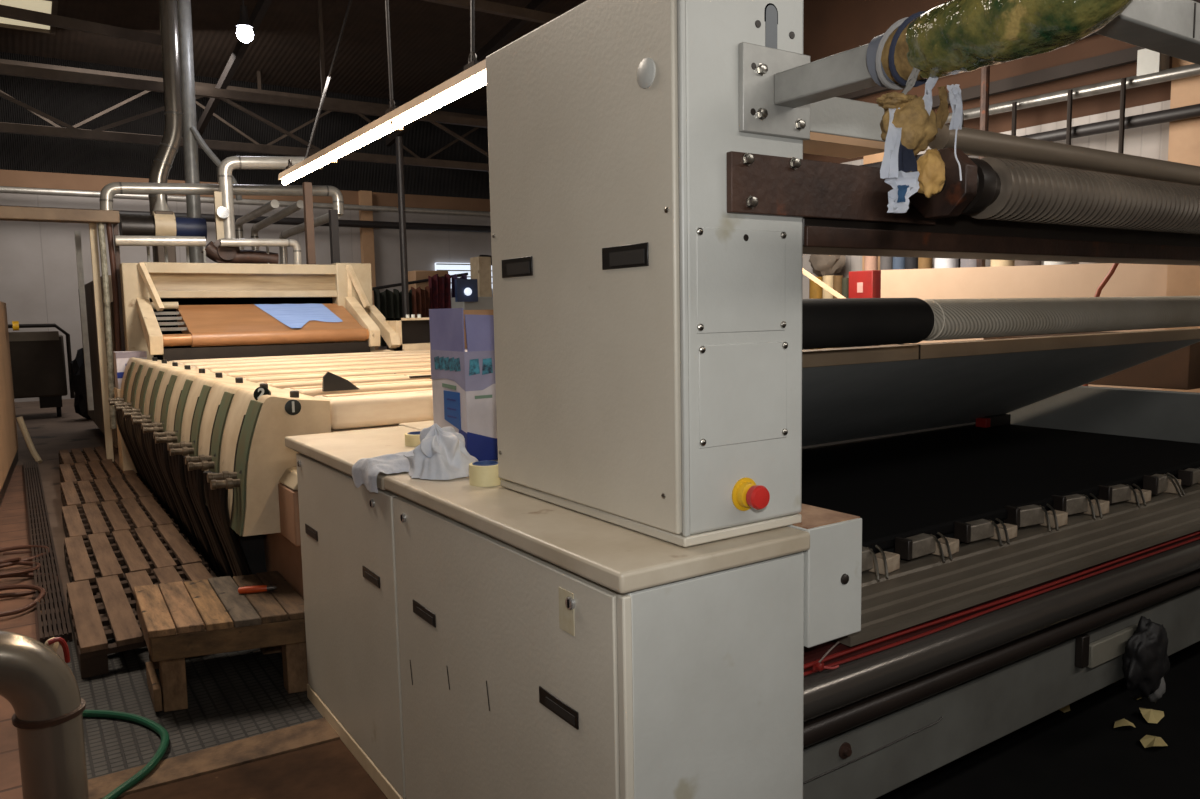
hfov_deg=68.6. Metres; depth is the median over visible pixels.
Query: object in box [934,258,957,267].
roll
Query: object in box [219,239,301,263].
insulated pipe
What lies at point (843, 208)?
beam
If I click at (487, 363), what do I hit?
picture
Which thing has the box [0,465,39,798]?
floor
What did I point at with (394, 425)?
table
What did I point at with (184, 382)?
head
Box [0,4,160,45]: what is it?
roof beam
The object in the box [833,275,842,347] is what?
roll
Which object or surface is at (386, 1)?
wire
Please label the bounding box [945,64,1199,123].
pipe
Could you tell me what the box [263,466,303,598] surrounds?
housing
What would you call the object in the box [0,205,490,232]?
pipe
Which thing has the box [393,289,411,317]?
hanging cloth
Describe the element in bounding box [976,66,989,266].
pole
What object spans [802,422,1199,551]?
belt
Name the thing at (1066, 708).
paper scrap
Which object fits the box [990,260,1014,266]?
roll
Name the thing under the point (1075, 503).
clamp
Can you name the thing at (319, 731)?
wooden plank
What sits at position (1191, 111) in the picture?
pipe
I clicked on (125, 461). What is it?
support stand
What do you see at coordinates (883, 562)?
clamp
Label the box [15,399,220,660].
floor
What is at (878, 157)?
column
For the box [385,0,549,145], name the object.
roof beam
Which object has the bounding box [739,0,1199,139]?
frame
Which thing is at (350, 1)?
wire
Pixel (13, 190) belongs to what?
pipe
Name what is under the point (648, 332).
cabinet
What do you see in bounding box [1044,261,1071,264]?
roll
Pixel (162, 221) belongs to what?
blower
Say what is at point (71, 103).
wall
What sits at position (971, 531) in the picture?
clamp
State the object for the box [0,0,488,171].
roof truss
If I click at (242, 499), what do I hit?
head
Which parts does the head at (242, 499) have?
black knob, squeegee rail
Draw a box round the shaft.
[803,539,1199,721]
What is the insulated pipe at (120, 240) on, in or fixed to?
attached to the wooden planks at (106, 366)
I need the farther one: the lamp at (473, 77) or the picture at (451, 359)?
the lamp at (473, 77)
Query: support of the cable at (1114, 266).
on the floor at (49, 433)
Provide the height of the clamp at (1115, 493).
0.071 m
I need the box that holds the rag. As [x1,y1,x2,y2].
[352,423,477,492]
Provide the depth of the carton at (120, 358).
7.96 m
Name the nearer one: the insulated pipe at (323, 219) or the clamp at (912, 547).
the clamp at (912, 547)
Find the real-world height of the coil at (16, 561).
0.066 m
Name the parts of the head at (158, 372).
black knob, squeegee rail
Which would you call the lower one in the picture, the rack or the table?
the table
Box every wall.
[0,52,492,401]
[802,0,1171,349]
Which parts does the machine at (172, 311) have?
panel, arm, rail, rail, panel, arm, arm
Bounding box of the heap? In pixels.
[70,348,90,418]
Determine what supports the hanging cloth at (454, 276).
hanging from the rack
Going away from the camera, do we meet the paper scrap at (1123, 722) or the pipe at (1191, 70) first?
the paper scrap at (1123, 722)
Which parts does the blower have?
motor, frame, blue motor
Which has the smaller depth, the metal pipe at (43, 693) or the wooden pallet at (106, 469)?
the metal pipe at (43, 693)
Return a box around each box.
[386,314,429,350]
[787,504,861,647]
[849,270,880,346]
[976,414,1010,427]
[1137,49,1169,75]
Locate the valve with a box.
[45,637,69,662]
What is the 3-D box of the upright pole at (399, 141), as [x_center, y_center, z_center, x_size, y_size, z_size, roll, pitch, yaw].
[-2.421,-1.379,10.931,0.081,3.670,0.081,-5,7,-33]
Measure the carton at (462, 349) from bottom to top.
0.483 m
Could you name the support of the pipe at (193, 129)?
attached to the duct at (191, 162)
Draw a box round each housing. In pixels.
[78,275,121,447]
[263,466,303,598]
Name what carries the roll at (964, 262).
on the floor at (49, 433)
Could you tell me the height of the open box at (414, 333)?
0.510 m
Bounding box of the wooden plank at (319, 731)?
[88,717,339,798]
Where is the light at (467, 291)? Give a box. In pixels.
[464,288,471,295]
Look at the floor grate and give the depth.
5.30 m
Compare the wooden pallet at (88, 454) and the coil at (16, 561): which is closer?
the coil at (16, 561)
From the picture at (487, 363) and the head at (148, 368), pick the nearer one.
the picture at (487, 363)
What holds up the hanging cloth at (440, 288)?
hanging from the rack
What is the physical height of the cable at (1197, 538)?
0.012 m
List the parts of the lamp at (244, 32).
bulb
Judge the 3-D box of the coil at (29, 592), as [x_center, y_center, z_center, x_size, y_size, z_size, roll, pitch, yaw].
[-3.347,1.052,4.909,0.575,0.065,0.424,-5,7,-33]
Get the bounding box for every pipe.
[0,186,490,216]
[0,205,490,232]
[0,630,88,798]
[99,182,343,214]
[115,235,205,245]
[189,126,241,200]
[218,156,322,238]
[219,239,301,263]
[235,200,278,249]
[251,200,303,249]
[279,213,341,263]
[859,104,1199,167]
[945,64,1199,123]
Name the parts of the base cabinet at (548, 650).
recessed handle, door, recessed handle, lid, corner post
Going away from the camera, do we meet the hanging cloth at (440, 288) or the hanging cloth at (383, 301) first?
the hanging cloth at (383, 301)
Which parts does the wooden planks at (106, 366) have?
bracket post, post, dark post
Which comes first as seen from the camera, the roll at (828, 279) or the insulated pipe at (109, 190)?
the insulated pipe at (109, 190)
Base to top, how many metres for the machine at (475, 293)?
2.149 m
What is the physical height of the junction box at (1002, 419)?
0.052 m
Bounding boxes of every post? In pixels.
[302,182,315,263]
[328,210,339,263]
[1162,265,1199,392]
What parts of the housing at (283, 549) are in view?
panel, panel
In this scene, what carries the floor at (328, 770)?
on the floor at (49, 433)
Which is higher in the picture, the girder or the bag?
the girder
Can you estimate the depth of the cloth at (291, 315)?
9.10 m
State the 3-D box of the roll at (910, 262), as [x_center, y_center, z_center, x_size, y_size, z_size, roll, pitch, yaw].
[4.649,-1.196,13.153,0.199,2.600,0.199,-5,7,-33]
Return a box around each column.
[358,190,378,349]
[862,152,883,345]
[1168,57,1199,165]
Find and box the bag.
[809,254,845,276]
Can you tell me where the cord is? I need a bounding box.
[813,641,839,671]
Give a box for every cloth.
[254,304,342,327]
[374,289,394,346]
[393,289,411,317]
[411,286,429,317]
[428,274,450,308]
[451,274,466,297]
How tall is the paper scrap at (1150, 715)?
0.034 m
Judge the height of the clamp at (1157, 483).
0.079 m
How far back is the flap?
4.29 m
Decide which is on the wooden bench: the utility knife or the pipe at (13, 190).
the utility knife
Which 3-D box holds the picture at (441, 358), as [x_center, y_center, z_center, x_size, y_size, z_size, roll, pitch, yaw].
[-0.515,-0.118,2.869,0.002,0.046,0.042,-5,7,-33]
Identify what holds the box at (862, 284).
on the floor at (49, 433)
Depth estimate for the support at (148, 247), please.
8.79 m
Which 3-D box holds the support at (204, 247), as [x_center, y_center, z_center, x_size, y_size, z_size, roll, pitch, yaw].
[-4.081,-1.456,9.088,0.026,0.310,0.026,-2,6,-11]
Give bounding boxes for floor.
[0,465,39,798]
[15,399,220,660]
[116,739,387,798]
[876,641,1199,798]
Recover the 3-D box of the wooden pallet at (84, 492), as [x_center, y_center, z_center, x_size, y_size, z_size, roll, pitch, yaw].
[-4.019,0.796,7.176,0.604,0.145,1.119,-5,7,-33]
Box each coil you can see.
[0,545,49,567]
[0,557,40,576]
[0,573,57,597]
[0,584,45,616]
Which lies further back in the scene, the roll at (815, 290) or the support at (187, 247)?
the roll at (815, 290)
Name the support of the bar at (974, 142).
attached to the machine at (872, 759)
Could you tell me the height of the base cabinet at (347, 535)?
1.030 m
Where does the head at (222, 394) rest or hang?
on the floor at (49, 433)
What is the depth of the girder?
8.19 m
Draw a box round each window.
[0,0,57,34]
[435,263,492,289]
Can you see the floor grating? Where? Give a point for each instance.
(236, 695)
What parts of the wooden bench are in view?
leg, leg, leg, leg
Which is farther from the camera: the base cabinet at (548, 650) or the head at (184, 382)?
the head at (184, 382)
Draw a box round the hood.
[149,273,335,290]
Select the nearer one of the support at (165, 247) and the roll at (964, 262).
the support at (165, 247)
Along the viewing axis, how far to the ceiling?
16.64 m
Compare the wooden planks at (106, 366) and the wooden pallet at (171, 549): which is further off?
the wooden planks at (106, 366)
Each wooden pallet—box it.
[58,445,118,466]
[59,459,140,484]
[60,475,156,518]
[62,496,178,554]
[64,524,207,595]
[66,562,215,678]
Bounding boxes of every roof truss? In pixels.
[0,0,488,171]
[0,59,487,163]
[422,0,559,23]
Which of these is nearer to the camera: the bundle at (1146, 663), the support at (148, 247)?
the bundle at (1146, 663)
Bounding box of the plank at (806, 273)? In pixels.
[802,268,844,297]
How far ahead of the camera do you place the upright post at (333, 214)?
9.77 m
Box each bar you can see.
[803,569,1199,747]
[928,124,1199,185]
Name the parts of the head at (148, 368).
squeegee rail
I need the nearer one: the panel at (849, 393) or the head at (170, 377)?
the panel at (849, 393)
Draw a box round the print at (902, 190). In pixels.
[897,185,908,202]
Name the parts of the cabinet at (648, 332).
recessed handle, door, recessed handle, access panel, access panel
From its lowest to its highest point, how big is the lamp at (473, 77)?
0.198 m
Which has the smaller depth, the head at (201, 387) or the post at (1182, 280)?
the head at (201, 387)
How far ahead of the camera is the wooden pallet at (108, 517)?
6.15 m
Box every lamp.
[236,0,253,42]
[278,52,485,184]
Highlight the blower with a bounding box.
[119,194,206,262]
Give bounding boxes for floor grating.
[67,633,322,778]
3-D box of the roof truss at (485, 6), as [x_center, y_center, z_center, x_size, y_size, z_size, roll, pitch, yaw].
[-3.716,-5.973,10.268,17.815,1.911,0.100,-5,7,-33]
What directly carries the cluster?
attached to the support at (204, 247)
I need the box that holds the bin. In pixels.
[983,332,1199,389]
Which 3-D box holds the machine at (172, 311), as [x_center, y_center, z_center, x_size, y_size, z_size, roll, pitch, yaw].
[-3.384,-0.513,8.920,2.440,1.780,1.088,-5,7,-33]
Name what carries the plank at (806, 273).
on the floor at (49, 433)
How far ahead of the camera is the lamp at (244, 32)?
10.81 m
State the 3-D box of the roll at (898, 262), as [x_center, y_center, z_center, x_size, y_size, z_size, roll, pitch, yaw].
[4.527,-1.212,13.335,0.199,2.600,0.199,-5,7,-33]
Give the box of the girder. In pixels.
[0,206,119,223]
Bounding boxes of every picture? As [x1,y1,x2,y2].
[434,356,439,368]
[439,356,444,369]
[444,357,449,370]
[449,357,454,370]
[454,358,460,371]
[469,359,479,375]
[482,358,492,374]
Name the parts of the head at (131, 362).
squeegee rail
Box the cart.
[8,323,74,416]
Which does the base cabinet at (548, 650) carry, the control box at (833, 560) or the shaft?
the control box at (833, 560)
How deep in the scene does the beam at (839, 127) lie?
2.29 m
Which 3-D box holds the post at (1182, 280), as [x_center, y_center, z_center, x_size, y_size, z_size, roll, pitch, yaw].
[5.908,-0.788,8.812,0.250,2.600,0.350,-5,7,-33]
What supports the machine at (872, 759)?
on the floor at (1077, 753)
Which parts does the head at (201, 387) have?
black knob, squeegee rail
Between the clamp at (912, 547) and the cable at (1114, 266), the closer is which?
the clamp at (912, 547)
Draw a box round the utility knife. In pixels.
[238,585,276,593]
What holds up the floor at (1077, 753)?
on the floor at (49, 433)
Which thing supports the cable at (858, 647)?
attached to the machine at (872, 759)
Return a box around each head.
[108,349,416,481]
[115,350,429,492]
[122,353,429,507]
[131,355,429,519]
[141,359,430,536]
[153,363,430,554]
[167,368,430,576]
[183,374,431,578]
[203,381,433,575]
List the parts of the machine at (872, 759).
panel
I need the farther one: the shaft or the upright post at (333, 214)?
the upright post at (333, 214)
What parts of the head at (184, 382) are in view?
black knob, squeegee rail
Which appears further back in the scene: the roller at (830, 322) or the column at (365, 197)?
the column at (365, 197)
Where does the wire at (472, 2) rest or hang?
hanging from the ceiling
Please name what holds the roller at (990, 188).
attached to the cabinet at (648, 332)
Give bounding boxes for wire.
[305,0,351,158]
[385,0,392,107]
[470,0,474,61]
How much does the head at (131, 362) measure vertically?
1.164 m
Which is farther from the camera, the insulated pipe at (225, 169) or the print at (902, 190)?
the insulated pipe at (225, 169)
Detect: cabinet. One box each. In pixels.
[285,426,497,798]
[384,473,809,798]
[399,420,433,430]
[486,0,803,546]
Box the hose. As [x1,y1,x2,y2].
[82,710,168,798]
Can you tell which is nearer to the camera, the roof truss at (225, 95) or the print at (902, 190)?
the print at (902, 190)
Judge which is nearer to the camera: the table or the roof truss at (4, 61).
the table
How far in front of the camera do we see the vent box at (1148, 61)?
10.53 m
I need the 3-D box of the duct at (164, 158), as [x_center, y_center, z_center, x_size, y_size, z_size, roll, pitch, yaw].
[-5.275,-3.409,10.652,0.464,3.931,0.209,-5,7,-33]
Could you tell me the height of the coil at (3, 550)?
0.066 m
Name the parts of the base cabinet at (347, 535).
recessed handle, door, recessed handle, lid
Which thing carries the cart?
on the floor at (49, 433)
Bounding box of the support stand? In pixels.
[114,387,138,475]
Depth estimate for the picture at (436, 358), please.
2.90 m
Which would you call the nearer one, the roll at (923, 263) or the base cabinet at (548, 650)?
the base cabinet at (548, 650)
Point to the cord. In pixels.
(818, 666)
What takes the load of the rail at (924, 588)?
attached to the machine at (872, 759)
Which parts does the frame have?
mounting plate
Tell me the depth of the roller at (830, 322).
2.62 m
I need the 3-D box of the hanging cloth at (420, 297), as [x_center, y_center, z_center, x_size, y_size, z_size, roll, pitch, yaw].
[-3.640,-1.703,17.925,0.350,1.198,0.182,-5,7,-33]
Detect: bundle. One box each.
[876,67,962,212]
[1123,616,1169,702]
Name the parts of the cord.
pale cord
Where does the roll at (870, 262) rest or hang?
on the floor at (49, 433)
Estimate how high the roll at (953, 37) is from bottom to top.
0.189 m
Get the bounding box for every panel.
[802,328,1199,446]
[880,263,1167,389]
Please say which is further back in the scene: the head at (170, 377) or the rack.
the rack
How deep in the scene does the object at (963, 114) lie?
12.68 m
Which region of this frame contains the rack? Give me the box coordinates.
[372,272,467,289]
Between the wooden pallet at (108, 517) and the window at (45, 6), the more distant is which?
the window at (45, 6)
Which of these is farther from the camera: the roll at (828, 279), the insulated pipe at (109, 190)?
the roll at (828, 279)
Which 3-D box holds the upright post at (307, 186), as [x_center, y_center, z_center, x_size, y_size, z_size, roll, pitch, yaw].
[-3.181,-1.736,9.655,0.080,1.260,0.080,-5,7,-33]
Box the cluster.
[201,191,278,263]
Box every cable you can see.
[804,531,1199,668]
[804,537,1199,675]
[1083,263,1118,385]
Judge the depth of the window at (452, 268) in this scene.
21.39 m
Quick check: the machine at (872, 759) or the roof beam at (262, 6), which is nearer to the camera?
the machine at (872, 759)
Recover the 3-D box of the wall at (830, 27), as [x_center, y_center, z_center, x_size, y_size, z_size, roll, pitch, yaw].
[5.780,-4.491,12.659,0.200,9.211,25.200,-5,7,-33]
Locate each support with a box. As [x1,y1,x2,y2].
[146,246,150,261]
[164,246,167,261]
[186,246,189,262]
[203,246,206,262]
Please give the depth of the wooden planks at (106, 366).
8.58 m
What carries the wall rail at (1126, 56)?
attached to the column at (1184, 135)
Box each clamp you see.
[862,545,899,581]
[895,532,958,562]
[954,518,1016,545]
[1004,504,1067,531]
[1050,493,1108,519]
[1097,483,1150,506]
[1143,473,1184,496]
[1177,467,1199,485]
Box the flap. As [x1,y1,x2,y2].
[322,372,358,391]
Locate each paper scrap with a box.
[1059,705,1069,712]
[1114,719,1135,727]
[1139,708,1163,722]
[1140,735,1167,747]
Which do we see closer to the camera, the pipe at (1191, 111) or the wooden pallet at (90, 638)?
the wooden pallet at (90, 638)
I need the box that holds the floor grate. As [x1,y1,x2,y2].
[23,461,72,643]
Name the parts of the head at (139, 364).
squeegee rail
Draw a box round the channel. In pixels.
[804,530,1199,671]
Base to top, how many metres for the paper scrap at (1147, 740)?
0.032 m
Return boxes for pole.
[395,136,409,317]
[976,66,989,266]
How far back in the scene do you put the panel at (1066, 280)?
10.37 m
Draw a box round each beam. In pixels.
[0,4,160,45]
[197,0,271,135]
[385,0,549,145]
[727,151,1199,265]
[803,97,884,158]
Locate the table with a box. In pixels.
[331,424,398,431]
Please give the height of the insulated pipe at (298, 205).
0.930 m
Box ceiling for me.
[0,0,586,110]
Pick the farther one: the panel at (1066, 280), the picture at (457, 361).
the panel at (1066, 280)
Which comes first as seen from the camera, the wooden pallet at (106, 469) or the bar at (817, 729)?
the bar at (817, 729)
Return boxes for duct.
[148,0,182,261]
[177,0,203,262]
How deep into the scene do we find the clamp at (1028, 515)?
2.73 m
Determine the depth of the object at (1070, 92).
11.24 m
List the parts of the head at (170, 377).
squeegee rail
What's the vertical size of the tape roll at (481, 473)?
0.057 m
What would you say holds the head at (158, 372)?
on the floor at (49, 433)
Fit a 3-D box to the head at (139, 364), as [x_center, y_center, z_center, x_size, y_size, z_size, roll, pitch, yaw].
[-2.683,0.143,8.268,3.326,1.177,0.990,-5,7,-33]
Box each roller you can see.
[802,296,1199,349]
[909,148,1199,234]
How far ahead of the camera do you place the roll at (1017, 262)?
11.46 m
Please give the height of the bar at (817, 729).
0.059 m
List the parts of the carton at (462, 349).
blue panel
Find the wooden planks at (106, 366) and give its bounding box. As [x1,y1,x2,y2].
[74,223,125,460]
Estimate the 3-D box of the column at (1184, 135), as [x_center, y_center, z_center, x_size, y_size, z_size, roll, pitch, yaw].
[7.097,-1.995,10.620,0.190,4.600,0.440,-5,7,-33]
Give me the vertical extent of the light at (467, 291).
0.160 m
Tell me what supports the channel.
attached to the machine at (872, 759)
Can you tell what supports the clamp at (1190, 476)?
attached to the rail at (924, 588)
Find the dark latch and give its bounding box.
[409,375,430,377]
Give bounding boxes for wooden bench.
[134,571,307,711]
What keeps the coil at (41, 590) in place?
on the floor at (14, 521)
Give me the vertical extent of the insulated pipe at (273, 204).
0.920 m
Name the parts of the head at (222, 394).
black knob, squeegee rail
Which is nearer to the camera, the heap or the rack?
the heap
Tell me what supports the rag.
on the base cabinet at (347, 535)
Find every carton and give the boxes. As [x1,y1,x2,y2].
[113,351,146,388]
[429,308,497,460]
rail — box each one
[834,483,1199,646]
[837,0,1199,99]
[932,46,1144,108]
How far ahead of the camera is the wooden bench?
3.46 m
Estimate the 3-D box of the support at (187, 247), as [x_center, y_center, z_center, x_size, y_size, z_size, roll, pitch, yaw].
[-4.214,-1.445,9.000,0.026,0.310,0.026,-2,6,-11]
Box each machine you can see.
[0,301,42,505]
[119,262,400,360]
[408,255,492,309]
[803,386,1199,798]
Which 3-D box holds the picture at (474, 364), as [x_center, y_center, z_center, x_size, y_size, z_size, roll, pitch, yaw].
[-0.392,-0.101,2.744,0.038,0.052,0.002,-5,7,-33]
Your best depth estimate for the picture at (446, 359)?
2.83 m
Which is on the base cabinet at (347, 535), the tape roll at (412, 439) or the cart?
the tape roll at (412, 439)
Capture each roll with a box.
[405,431,420,446]
[469,461,500,486]
[809,277,822,349]
[823,275,834,348]
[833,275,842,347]
[841,278,848,347]
[864,256,877,345]
[866,0,1132,89]
[879,256,892,345]
[893,257,904,269]
[905,257,917,268]
[918,258,932,268]
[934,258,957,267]
[960,259,985,267]
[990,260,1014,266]
[1014,260,1040,265]
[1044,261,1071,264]
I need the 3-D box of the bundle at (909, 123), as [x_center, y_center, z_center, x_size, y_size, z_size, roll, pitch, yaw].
[0.532,-0.469,1.503,0.174,0.305,0.092,-5,7,-33]

